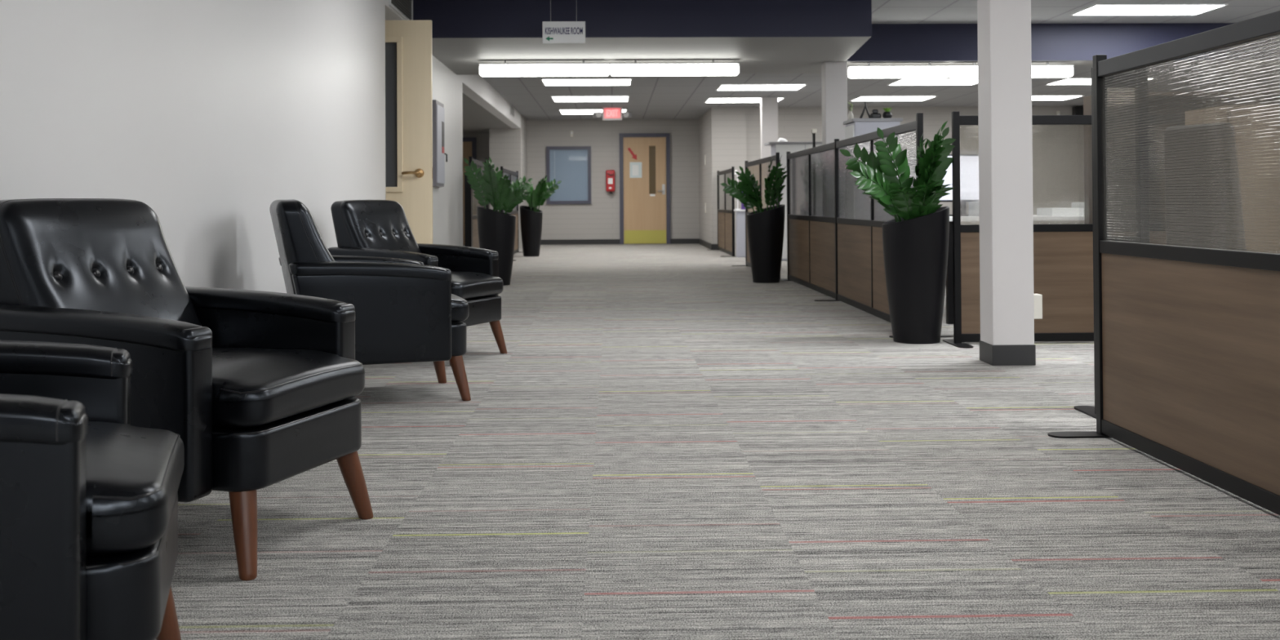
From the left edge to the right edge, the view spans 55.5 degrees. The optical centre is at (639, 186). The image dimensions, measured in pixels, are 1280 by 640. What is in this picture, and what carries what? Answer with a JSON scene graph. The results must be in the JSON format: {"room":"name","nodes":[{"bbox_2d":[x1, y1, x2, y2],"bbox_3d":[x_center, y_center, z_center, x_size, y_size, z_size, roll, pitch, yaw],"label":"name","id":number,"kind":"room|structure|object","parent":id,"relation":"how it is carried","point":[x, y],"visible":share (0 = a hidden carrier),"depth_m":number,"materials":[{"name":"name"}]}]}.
{"room":"open-plan office","nodes":[
{"label":"open-plan office","id":0,"kind":"room"},
{"bbox_2d":[0,0,520,293],"bbox_3d":[-1.934,-0.346,7.563,0.160,2.600,29.600,0,-1,-1],"label":"wall","id":1,"kind":"structure","parent":0,"point":[206,114],"depth_m":5.13,"materials":[{"name":"white paint"}]},
{"bbox_2d":[388,0,413,20],"bbox_3d":[-1.898,-1.473,9.669,0.020,0.235,1.020,0,-1,-1],"label":"air vent","id":2,"kind":"object","parent":1,"relation":"in","point":[404,8],"visible":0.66,"depth_m":9.77,"materials":[{"name":"grey metal"}]},
{"bbox_2d":[385,20,432,244],"bbox_3d":[-2.056,-0.154,9.308,0.922,2.240,0.112,0,-1,-1],"label":"door","id":3,"kind":"structure","parent":1,"relation":"in","point":[408,43],"depth_m":9.33,"materials":[{"name":"beige wood"}]},
{"bbox_2d":[432,99,447,186],"bbox_3d":[-1.899,-0.398,11.516,0.087,0.800,0.520,0,-1,-1],"label":"panel","id":4,"kind":"object","parent":1,"relation":"attached to","point":[438,112],"visible":0.94,"depth_m":11.37,"materials":[{"name":"grey metal"}]},
{"bbox_2d":[510,104,514,117],"bbox_3d":[-2.140,-1.258,20.374,0.018,0.160,0.700,0,-1,-1],"label":"air vent","id":5,"kind":"object","parent":1,"relation":"in","point":[512,108],"visible":1,"depth_m":20.28,"materials":[{"name":"grey metal"}]},
{"bbox_2d":[462,93,511,133],"bbox_3d":[-3.454,-1.149,18.843,2.360,0.100,10.600,0,-1,-1],"label":"ceiling","id":6,"kind":"structure","parent":0,"point":[477,119],"depth_m":19.93,"materials":[{"name":"grey paint"}]},
{"bbox_2d":[462,119,699,244],"bbox_3d":[-1.746,-0.130,24.095,6.200,2.570,0.150,0,-1,-1],"label":"wall","id":7,"kind":"structure","parent":0,"point":[600,219],"depth_m":24.04,"materials":[{"name":"white paint"}]},
{"bbox_2d":[462,137,476,244],"bbox_3d":[-3.692,0.105,23.943,0.940,2.120,0.060,0,-1,-1],"label":"door","id":8,"kind":"structure","parent":7,"relation":"in","point":[469,144],"depth_m":23.95,"materials":[{"name":"grey wood"}]},
{"bbox_2d":[546,146,591,204],"bbox_3d":[-1.405,-0.218,24.004,0.880,1.140,0.050,0,-1,-1],"label":"window","id":9,"kind":"structure","parent":7,"relation":"in","point":[566,157],"depth_m":24.01,"materials":[{"name":"blue glass"}]},
{"bbox_2d":[569,130,573,137],"bbox_3d":[-1.349,-1.029,24.011,0.060,0.130,0.058,0,-1,-1],"label":"wall sensor","id":10,"kind":"object","parent":7,"relation":"attached to","point":[571,131],"visible":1,"depth_m":23.99,"materials":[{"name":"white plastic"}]},
{"bbox_2d":[605,169,614,194],"bbox_3d":[-0.583,-0.084,23.957,0.176,0.470,0.177,0,-1,-1],"label":"fire extinguisher","id":11,"kind":"object","parent":7,"relation":"attached to","point":[610,174],"visible":1,"depth_m":23.90,"materials":[{"name":"red metal"}]},
{"bbox_2d":[540,238,698,244],"bbox_3d":[-0.517,1.097,24.023,3.400,0.100,0.020,0,-1,-1],"label":"baseboard","id":12,"kind":"structure","parent":7,"relation":"attached to","point":[679,241],"depth_m":24.00,"materials":[{"name":"grey rubber"}]},
{"bbox_2d":[619,133,670,244],"bbox_3d":[0.097,0.048,24.006,1.000,2.190,0.107,0,-1,-1],"label":"door","id":13,"kind":"structure","parent":7,"relation":"in","point":[645,201],"depth_m":24.02,"materials":[{"name":"brown wood"}]},
{"bbox_2d":[627,147,636,159],"bbox_3d":[-0.154,-0.644,24.020,0.188,0.252,0.004,0,-1,-1],"label":"sticker","id":14,"kind":"object","parent":13,"relation":"attached to","point":[633,155],"visible":1,"depth_m":24.02,"materials":[{"name":"red paper"}]},
{"bbox_2d":[629,162,641,177],"bbox_3d":[-0.083,-0.321,24.017,0.240,0.310,0.004,0,-1,-1],"label":"paper notice","id":15,"kind":"object","parent":13,"relation":"attached to","point":[635,168],"visible":1,"depth_m":24.02,"materials":[{"name":"white paper"}]},
{"bbox_2d":[431,36,871,75],"bbox_3d":[0.051,-1.432,11.748,4.010,0.390,2.950,0,-1,-1],"label":"ceiling","id":16,"kind":"structure","parent":0,"point":[463,56],"depth_m":11.24,"materials":[{"name":"grey paint"}]},
{"bbox_2d":[479,59,739,76],"bbox_3d":[-0.298,-1.156,11.861,2.523,0.155,0.150,0,-1,-1],"label":"strip light","id":17,"kind":"object","parent":16,"relation":"hanging from","point":[713,68],"visible":1,"depth_m":11.79,"materials":[{"name":"white plastic"}]},
{"bbox_2d":[479,64,608,76],"bbox_3d":[-0.930,-1.127,11.847,1.258,0.105,0.150,0,-1,-1],"label":"diffuser","id":18,"kind":"object","parent":17,"relation":"attached to","point":[485,70],"depth_m":11.78,"materials":[{"name":"white plastic"}]},
{"bbox_2d":[610,63,738,75],"bbox_3d":[0.337,-1.135,11.876,1.253,0.105,0.150,0,-1,-1],"label":"diffuser","id":19,"kind":"object","parent":17,"relation":"attached to","point":[616,69],"depth_m":11.80,"materials":[{"name":"white plastic"}]},
{"bbox_2d":[413,0,871,38],"bbox_3d":[0.020,-1.440,10.256,3.880,0.370,0.029,0,-1,-1],"label":"ceiling beam","id":20,"kind":"structure","parent":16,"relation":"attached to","point":[451,19],"depth_m":10.24,"materials":[{"name":"blue paint"}]},
{"bbox_2d":[698,106,724,244],"bbox_3d":[1.324,-0.117,22.564,0.230,2.470,3.050,0,-1,-1],"label":"wall","id":21,"kind":"structure","parent":0,"point":[712,123],"depth_m":21.30,"materials":[{"name":"white paint"}]},
{"bbox_2d":[698,238,717,249],"bbox_3d":[1.322,1.067,22.529,0.250,0.100,3.050,0,-1,-1],"label":"baseboard","id":22,"kind":"structure","parent":21,"relation":"attached to","point":[712,246],"depth_m":21.68,"materials":[{"name":"grey rubber"}]},
{"bbox_2d":[155,244,1279,639],"bbox_3d":[2.104,0.997,8.938,14.600,0.100,32.200,0,-1,-1],"label":"floor","id":23,"kind":"structure","parent":0,"point":[666,442],"depth_m":3.41,"materials":[{"name":"carpet"}]},
{"bbox_2d":[0,339,184,639],"bbox_3d":[-1.165,0.448,1.932,0.804,0.866,0.756,0,-1,-17],"label":"armchair","id":24,"kind":"object","parent":23,"relation":"on","point":[89,496],"visible":1,"depth_m":1.77,"materials":[{"name":"black leather"}]},
{"bbox_2d":[85,421,184,555],"bbox_3d":[-1.088,0.479,1.956,0.644,0.132,0.550,0,-1,-17],"label":"seat cushion","id":25,"kind":"object","parent":24,"relation":"on","point":[134,474],"depth_m":1.83,"materials":[{"name":"black leather"}]},
{"bbox_2d":[0,198,373,580],"bbox_3d":[-1.179,0.462,3.129,0.804,0.866,0.754,-1,-1,16],"label":"armchair","id":26,"kind":"object","parent":23,"relation":"on","point":[259,389],"visible":0.83,"depth_m":2.97,"materials":[{"name":"black leather"}]},
{"bbox_2d":[212,347,364,427],"bbox_3d":[-1.102,0.494,3.107,0.644,0.132,0.550,-1,-1,16],"label":"seat cushion","id":27,"kind":"object","parent":26,"relation":"on","point":[252,387],"depth_m":2.95,"materials":[{"name":"black leather"}]},
{"bbox_2d":[269,199,471,400],"bbox_3d":[-1.194,0.489,5.344,0.804,0.866,0.754,0,-1,-20],"label":"armchair","id":28,"kind":"object","parent":23,"relation":"on","point":[406,310],"visible":0.7,"depth_m":5.01,"materials":[{"name":"black leather"}]},
{"bbox_2d":[451,293,469,322],"bbox_3d":[-1.118,0.521,5.371,0.644,0.132,0.550,0,-1,-20],"label":"seat cushion","id":29,"kind":"object","parent":28,"relation":"on","point":[460,306],"depth_m":5.22,"materials":[{"name":"black leather"}]},
{"bbox_2d":[327,200,506,365],"bbox_3d":[-1.218,0.506,6.720,0.804,0.866,0.754,-1,-1,22],"label":"armchair","id":30,"kind":"object","parent":23,"relation":"on","point":[362,228],"visible":0.46,"depth_m":6.69,"materials":[{"name":"black leather"}]},
{"bbox_2d":[451,271,502,299],"bbox_3d":[-1.144,0.538,6.689,0.644,0.132,0.550,-1,-1,22],"label":"seat cushion","id":31,"kind":"object","parent":30,"relation":"on","point":[464,285],"depth_m":6.57,"materials":[{"name":"black leather"}]},
{"bbox_2d":[464,172,472,247],"bbox_3d":[-1.886,0.435,13.377,0.140,1.180,0.220,0,-1,-1],"label":"stand","id":32,"kind":"object","parent":23,"relation":"on","point":[468,189],"visible":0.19,"depth_m":13.33,"materials":[{"name":"black metal"}]},
{"bbox_2d":[468,156,488,248],"bbox_3d":[-1.928,0.357,14.582,0.400,1.365,1.802,0,-1,-1],"label":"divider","id":33,"kind":"object","parent":23,"relation":"on","point":[475,203],"visible":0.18,"depth_m":14.11,"materials":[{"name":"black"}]},
{"bbox_2d":[463,156,533,285],"bbox_3d":[-1.456,0.351,12.473,0.704,1.321,0.519,0,-1,-1],"label":"potted plant","id":34,"kind":"object","parent":23,"relation":"on","point":[496,228],"visible":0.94,"depth_m":12.37,"materials":[{"name":"green plant"}]},
{"bbox_2d":[488,114,527,248],"bbox_3d":[-2.495,-0.087,23.177,0.580,2.470,1.650,0,-1,-1],"label":"pier","id":35,"kind":"object","parent":23,"relation":"on","point":[508,147],"visible":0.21,"depth_m":22.36,"materials":[{"name":"white paint"}]},
{"bbox_2d":[500,166,519,261],"bbox_3d":[-2.028,0.412,19.006,0.400,1.365,2.952,0,-1,-1],"label":"divider","id":36,"kind":"object","parent":23,"relation":"on","point":[513,175],"visible":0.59,"depth_m":19.86,"materials":[{"name":"black"}]},
{"bbox_2d":[520,175,561,256],"bbox_3d":[-1.583,0.461,18.964,0.546,1.260,0.483,-1,-1,33],"label":"potted plant","id":37,"kind":"object","parent":23,"relation":"on","point":[531,217],"visible":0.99,"depth_m":18.85,"materials":[{"name":"green plant"}]},
{"bbox_2d":[707,166,734,257],"bbox_3d":[1.382,0.400,19.683,0.400,1.365,2.552,0,-1,-2],"label":"divider","id":38,"kind":"object","parent":23,"relation":"on","point":[726,202],"visible":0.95,"depth_m":19.52,"materials":[{"name":"black"}]},
{"bbox_2d":[733,208,756,257],"bbox_3d":[1.716,0.706,18.276,0.590,0.715,0.240,0,-1,-1],"label":"reception desk","id":39,"kind":"object","parent":23,"relation":"on","point":[740,214],"visible":0.34,"depth_m":18.18,"materials":[{"name":"grey laminate"}]},
{"bbox_2d":[734,169,740,209],"bbox_3d":[1.462,0.052,18.278,0.090,0.595,0.079,0,-1,-1],"label":"desk lamp","id":40,"kind":"object","parent":39,"relation":"on","point":[735,170],"visible":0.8,"depth_m":18.27,"materials":[{"name":"white metal"}]},
{"bbox_2d":[733,208,756,211],"bbox_3d":[1.714,0.361,18.280,0.590,0.025,0.240,0,-1,-1],"label":"countertop","id":41,"kind":"structure","parent":39,"relation":"on","point":[752,209],"depth_m":18.16,"materials":[{"name":"white paint"}]},
{"bbox_2d":[741,191,751,209],"bbox_3d":[1.599,0.211,18.259,0.156,0.275,0.106,0,-1,-1],"label":"box","id":42,"kind":"object","parent":39,"relation":"on","point":[743,207],"visible":0.18,"depth_m":18.21,"materials":[{"name":"purple"}]},
{"bbox_2d":[720,156,787,283],"bbox_3d":[1.214,0.336,12.543,0.630,1.321,0.484,0,-1,-23],"label":"potted plant","id":43,"kind":"object","parent":23,"relation":"on","point":[765,226],"visible":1,"depth_m":12.51,"materials":[{"name":"green plant"}]},
{"bbox_2d":[732,152,787,279],"bbox_3d":[1.437,0.335,14.443,0.400,1.365,2.832,0,-1,-2],"label":"divider","id":44,"kind":"object","parent":23,"relation":"on","point":[775,157],"visible":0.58,"depth_m":14.74,"materials":[{"name":"black"}]},
{"bbox_2d":[760,97,777,208],"bbox_3d":[2.041,-0.163,19.164,0.258,2.470,0.228,0,-1,-1],"label":"column","id":45,"kind":"structure","parent":23,"relation":"on","point":[768,105],"depth_m":19.06,"materials":[{"name":"grey paint"}]},
{"bbox_2d":[764,141,822,261],"bbox_3d":[2.285,0.213,17.305,0.950,1.670,0.540,0,-1,-1],"label":"storage cabinet","id":46,"kind":"object","parent":23,"relation":"on","point":[799,166],"visible":0.44,"depth_m":17.06,"materials":[{"name":"grey metal"}]},
{"bbox_2d":[777,137,786,142],"bbox_3d":[2.022,-0.651,17.259,0.132,0.059,0.060,0,-1,-1],"label":"pack","id":47,"kind":"object","parent":46,"relation":"on","point":[780,140],"visible":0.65,"depth_m":17.23,"materials":[{"name":"white paint"}]},
{"bbox_2d":[779,138,839,301],"bbox_3d":[1.622,0.299,11.572,0.400,1.365,2.722,0,-1,-2],"label":"divider","id":48,"kind":"object","parent":23,"relation":"on","point":[811,241],"visible":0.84,"depth_m":11.32,"materials":[{"name":"black wood"}]},
{"bbox_2d":[810,128,817,216],"bbox_3d":[1.958,0.180,13.646,0.320,1.650,0.320,0,-1,-1],"label":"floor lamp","id":49,"kind":"object","parent":23,"relation":"on","point":[813,131],"visible":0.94,"depth_m":13.64,"materials":[{"name":"black metal"}]},
{"bbox_2d":[821,62,847,217],"bbox_3d":[1.963,-0.127,12.240,0.228,2.230,0.228,0,-1,-1],"label":"column","id":50,"kind":"structure","parent":23,"relation":"on","point":[833,74],"depth_m":12.14,"materials":[{"name":"grey paint"}]},
{"bbox_2d":[843,118,902,221],"bbox_3d":[2.086,0.188,10.881,0.440,1.565,0.455,0,-1,-1],"label":"storage cabinet","id":51,"kind":"object","parent":23,"relation":"on","point":[858,205],"visible":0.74,"depth_m":10.68,"materials":[{"name":"grey laminate"}]},
{"bbox_2d":[847,102,853,119],"bbox_3d":[1.888,-0.678,10.907,0.056,0.169,0.056,0,-1,-1],"label":"bud vase","id":52,"kind":"object","parent":51,"relation":"on","point":[851,116],"visible":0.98,"depth_m":10.89,"materials":[{"name":"white ceramic"}]},
{"bbox_2d":[859,97,871,118],"bbox_3d":[1.997,-0.688,10.777,0.110,0.195,0.024,0,-1,-1],"label":"figurine","id":53,"kind":"object","parent":51,"relation":"on","point":[865,106],"visible":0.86,"depth_m":10.77,"materials":[{"name":"black plastic"}]},
{"bbox_2d":[870,109,880,118],"bbox_3d":[2.088,-0.638,10.778,0.090,0.085,0.060,0,-1,-1],"label":"figurine","id":54,"kind":"object","parent":51,"relation":"on","point":[874,114],"visible":0.94,"depth_m":10.75,"materials":[{"name":"black plastic"}]},
{"bbox_2d":[882,106,892,118],"bbox_3d":[2.193,-0.647,10.781,0.099,0.101,0.094,0,-1,-1],"label":"potted succulent","id":55,"kind":"object","parent":51,"relation":"on","point":[886,114],"visible":0.99,"depth_m":10.75,"materials":[{"name":"green plant"}]},
{"bbox_2d":[882,111,892,118],"bbox_3d":[2.193,-0.627,10.781,0.088,0.062,0.088,0,-1,-1],"label":"pot","id":56,"kind":"object","parent":55,"relation":"attached to","point":[886,114],"depth_m":10.75,"materials":[{"name":"black ceramic"}]},
{"bbox_2d":[835,112,953,337],"bbox_3d":[1.702,0.255,8.846,0.400,1.385,2.728,0,-1,-2],"label":"divider","id":57,"kind":"object","parent":23,"relation":"on","point":[861,277],"visible":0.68,"depth_m":9.09,"materials":[{"name":"black wood"}]},
{"bbox_2d":[839,120,955,344],"bbox_3d":[1.528,0.276,7.200,0.656,1.306,0.560,0,-1,-1],"label":"potted plant","id":58,"kind":"object","parent":23,"relation":"on","point":[915,242],"visible":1,"depth_m":7.15,"materials":[{"name":"green plant"}]},
{"bbox_2d":[977,0,1035,365],"bbox_3d":[1.898,-0.384,6.327,0.223,2.600,0.223,0,-1,-1],"label":"column","id":59,"kind":"structure","parent":23,"relation":"on","point":[1003,26],"depth_m":6.22,"materials":[{"name":"grey paint"}]},
{"bbox_2d":[1033,293,1042,319],"bbox_3d":[2.037,0.617,6.255,0.048,0.124,0.070,0,-1,-1],"label":"power outlet","id":60,"kind":"object","parent":59,"relation":"attached to","point":[1037,298],"visible":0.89,"depth_m":6.22,"materials":[{"name":"white plastic"}]},
{"bbox_2d":[946,214,1084,324],"bbox_3d":[3.759,0.568,8.656,3.400,0.730,0.750,0,-1,-1],"label":"office desk","id":61,"kind":"object","parent":23,"relation":"on","point":[949,277],"visible":0.09,"depth_m":8.27,"materials":[{"name":"white paint"}]},
{"bbox_2d":[939,154,978,216],"bbox_3d":[2.303,-0.008,8.685,0.480,0.440,0.140,0,-1,-9],"label":"monitor","id":62,"kind":"object","parent":61,"relation":"on","point":[969,163],"visible":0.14,"depth_m":8.68,"materials":[{"name":"white plastic"}]},
{"bbox_2d":[968,201,979,216],"bbox_3d":[2.436,0.157,8.436,0.230,0.103,0.300,0,-1,-1],"label":"paper stack","id":63,"kind":"object","parent":61,"relation":"on","point":[973,206],"visible":0.23,"depth_m":8.46,"materials":[{"name":"white paper"}]},
{"bbox_2d":[1036,208,1084,216],"bbox_3d":[2.935,0.180,8.487,0.230,0.053,0.300,0,-1,-1],"label":"paper stack","id":64,"kind":"object","parent":61,"relation":"on","point":[1040,211],"visible":0.95,"depth_m":8.34,"materials":[{"name":"white paper"}]},
{"bbox_2d":[1071,202,1084,215],"bbox_3d":[3.194,0.159,8.523,0.230,0.093,0.300,0,-1,-1],"label":"paper stack","id":65,"kind":"object","parent":61,"relation":"on","point":[1074,205],"visible":0.12,"depth_m":8.53,"materials":[{"name":"white paper"}]},
{"bbox_2d":[942,111,1185,348],"bbox_3d":[3.190,0.236,7.171,2.752,1.365,0.400,0,-1,-1],"label":"divider","id":66,"kind":"object","parent":23,"relation":"on","point":[1063,253],"visible":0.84,"depth_m":7.14,"materials":[{"name":"black wood"}]},
{"bbox_2d":[1074,66,1149,418],"bbox_3d":[1.871,0.214,4.761,0.236,1.365,0.400,0,-1,-1],"label":"divider","id":67,"kind":"object","parent":23,"relation":"on","point":[1138,79],"visible":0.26,"depth_m":4.75,"materials":[{"name":"black metal"}]},
{"bbox_2d":[1047,10,1279,515],"bbox_3d":[1.700,0.194,3.037,0.400,1.365,2.752,0,-1,-2],"label":"divider","id":68,"kind":"object","parent":23,"relation":"on","point":[1188,338],"visible":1,"depth_m":3.69,"materials":[{"name":"black"}]},
{"bbox_2d":[1083,91,1279,223],"bbox_3d":[3.700,0.171,7.624,1.700,1.500,0.360,0,-1,-1],"label":"wall","id":69,"kind":"structure","parent":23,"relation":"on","point":[1121,138],"depth_m":7.77,"materials":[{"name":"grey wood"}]},
{"bbox_2d":[1164,122,1246,250],"bbox_3d":[2.804,0.311,5.580,0.665,1.179,0.611,0,-1,-19],"label":"office chair","id":70,"kind":"object","parent":23,"relation":"on","point":[1204,207],"visible":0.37,"depth_m":5.43,"materials":[{"name":"black fabric"}]},
{"bbox_2d":[1185,104,1279,253],"bbox_3d":[3.628,0.246,6.383,1.300,1.320,0.495,0,-1,-1],"label":"cabinet","id":71,"kind":"object","parent":23,"relation":"on","point":[1256,126],"visible":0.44,"depth_m":6.15,"materials":[{"name":"brown wood"}]},
{"bbox_2d":[482,64,1279,119],"bbox_3d":[3.534,-1.465,18.504,11.280,0.100,11.800,0,-1,-1],"label":"ceiling","id":72,"kind":"structure","parent":0,"point":[651,97],"depth_m":18.01,"materials":[{"name":"tile"}]},
{"bbox_2d":[540,78,632,85],"bbox_3d":[-0.716,-1.409,16.457,1.210,0.012,0.860,0,-1,-1],"label":"recessed light","id":73,"kind":"object","parent":72,"relation":"in","point":[546,82],"visible":1,"depth_m":16.42,"materials":[{"name":"white paint"}]},
{"bbox_2d":[551,95,629,102],"bbox_3d":[-0.776,-1.375,19.156,1.210,0.012,1.000,0,-1,-1],"label":"recessed light","id":74,"kind":"object","parent":72,"relation":"in","point":[562,98],"visible":1,"depth_m":19.09,"materials":[{"name":"white paint"}]},
{"bbox_2d":[558,108,627,114],"bbox_3d":[-0.839,-1.341,21.905,1.210,0.012,1.100,0,-1,-1],"label":"recessed light","id":75,"kind":"object","parent":72,"relation":"in","point":[562,111],"visible":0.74,"depth_m":21.78,"materials":[{"name":"white paint"}]},
{"bbox_2d":[593,107,631,119],"bbox_3d":[-0.477,-1.251,20.989,0.660,0.220,0.105,0,-1,-1],"label":"exit sign","id":76,"kind":"object","parent":72,"relation":"attached to","point":[607,113],"visible":1,"depth_m":20.98,"materials":[{"name":"red plastic"}]},
{"bbox_2d":[704,97,785,102],"bbox_3d":[1.670,-1.385,19.561,1.210,0.012,0.860,0,-1,-1],"label":"recessed light","id":77,"kind":"object","parent":72,"relation":"in","point":[731,100],"visible":0.83,"depth_m":19.50,"materials":[{"name":"white paint"}]},
{"bbox_2d":[715,84,807,90],"bbox_3d":[1.720,-1.412,17.362,1.210,0.012,0.860,0,-1,-1],"label":"recessed light","id":78,"kind":"object","parent":72,"relation":"in","point":[722,86],"visible":1,"depth_m":17.31,"materials":[{"name":"white paint"}]},
{"bbox_2d":[849,95,937,101],"bbox_3d":[4.034,-1.401,19.415,1.210,0.012,0.860,0,-1,-1],"label":"recessed light","id":79,"kind":"object","parent":72,"relation":"in","point":[868,98],"visible":1,"depth_m":19.36,"materials":[{"name":"white paint"}]},
{"bbox_2d":[887,78,977,85],"bbox_3d":[4.095,-1.435,16.716,1.210,0.012,0.860,0,-1,-1],"label":"recessed light","id":80,"kind":"object","parent":72,"relation":"in","point":[902,82],"visible":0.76,"depth_m":16.71,"materials":[{"name":"white paint"}]},
{"bbox_2d":[1031,94,1084,100],"bbox_3d":[6.353,-1.414,19.467,1.210,0.012,0.860,0,-1,-1],"label":"recessed light","id":81,"kind":"object","parent":72,"relation":"in","point":[1064,97],"visible":0.51,"depth_m":19.39,"materials":[{"name":"white paint"}]},
{"bbox_2d":[1044,77,1156,84],"bbox_3d":[6.334,-1.447,16.766,1.210,0.012,0.860,0,-1,-1],"label":"recessed light","id":82,"kind":"object","parent":72,"relation":"in","point":[1068,81],"visible":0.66,"depth_m":16.78,"materials":[{"name":"white paint"}]},
{"bbox_2d":[724,106,1084,249],"bbox_3d":[5.295,-0.157,21.263,7.650,2.470,0.230,0,-1,-1],"label":"wall","id":83,"kind":"structure","parent":0,"point":[1058,150],"depth_m":21.24,"materials":[{"name":"white paint"}]},
{"bbox_2d":[1071,106,1083,115],"bbox_3d":[7.765,-1.302,21.216,0.400,0.170,0.165,0,-1,-1],"label":"wall speaker","id":84,"kind":"object","parent":83,"relation":"attached to","point":[1077,110],"visible":0.26,"depth_m":21.13,"materials":[{"name":"black plastic"}]},
{"bbox_2d":[1076,106,1083,115],"bbox_3d":[7.766,-1.304,21.136,0.360,0.140,0.005,0,-1,-1],"label":"grille","id":85,"kind":"object","parent":84,"relation":"attached to","point":[1079,109],"depth_m":21.13,"materials":[{"name":"black fabric"}]},
{"bbox_2d":[871,0,1279,23],"bbox_3d":[3.441,-1.788,2.651,12.180,0.100,19.500,0,-1,-1],"label":"ceiling","id":86,"kind":"structure","parent":0,"point":[883,11],"depth_m":11.39,"materials":[{"name":"tile"}]},
{"bbox_2d":[542,0,585,43],"bbox_3d":[-0.620,-1.395,9.905,0.348,0.462,0.010,0,-1,-1],"label":"hanging sign","id":87,"kind":"object","parent":86,"relation":"hanging from","point":[553,32],"visible":1,"depth_m":9.90,"materials":[{"name":"white paint"}]},
{"bbox_2d":[844,59,1279,66],"bbox_3d":[5.682,-1.448,12.431,7.260,0.369,0.439,0,-1,-1],"label":"ceiling beam","id":88,"kind":"structure","parent":86,"relation":"attached to","point":[1274,61],"depth_m":12.40,"materials":[{"name":"grey paint"}]},
{"bbox_2d":[848,62,1073,78],"bbox_3d":[3.225,-1.172,12.241,2.253,0.155,0.150,0,-1,-1],"label":"strip light","id":89,"kind":"object","parent":88,"relation":"hanging from","point":[966,71],"visible":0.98,"depth_m":12.17,"materials":[{"name":"white plastic"}]},
{"bbox_2d":[848,66,950,78],"bbox_3d":[2.605,-1.144,12.227,1.013,0.105,0.150,0,-1,-1],"label":"diffuser","id":90,"kind":"object","parent":89,"relation":"attached to","point":[853,72],"depth_m":12.16,"materials":[{"name":"white plastic"}]},
{"bbox_2d":[949,66,1073,78],"bbox_3d":[3.737,-1.150,12.252,1.228,0.105,0.150,0,-1,-1],"label":"diffuser","id":91,"kind":"object","parent":89,"relation":"attached to","point":[954,71],"depth_m":12.18,"materials":[{"name":"white plastic"}]},
{"bbox_2d":[846,22,1279,61],"bbox_3d":[5.687,-1.450,12.195,7.260,0.370,0.030,0,-1,-1],"label":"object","id":92,"kind":"structure","parent":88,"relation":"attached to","point":[887,42],"depth_m":12.15,"materials":[{"name":"blue paint"}]},
{"bbox_2d":[1070,3,1228,15],"bbox_3d":[4.697,-1.635,11.260,1.210,0.012,0.610,0,-1,-1],"label":"recessed light","id":93,"kind":"object","parent":86,"relation":"in","point":[1174,9],"visible":1,"depth_m":11.24,"materials":[{"name":"white paint"}]},
{"bbox_2d":[1236,83,1279,91],"bbox_3d":[9.388,-0.419,7.169,0.100,2.600,28.300,0,-1,-1],"label":"wall","id":94,"kind":"structure","parent":0,"point":[1275,87],"depth_m":17.65,"materials":[{"name":"white paint"}]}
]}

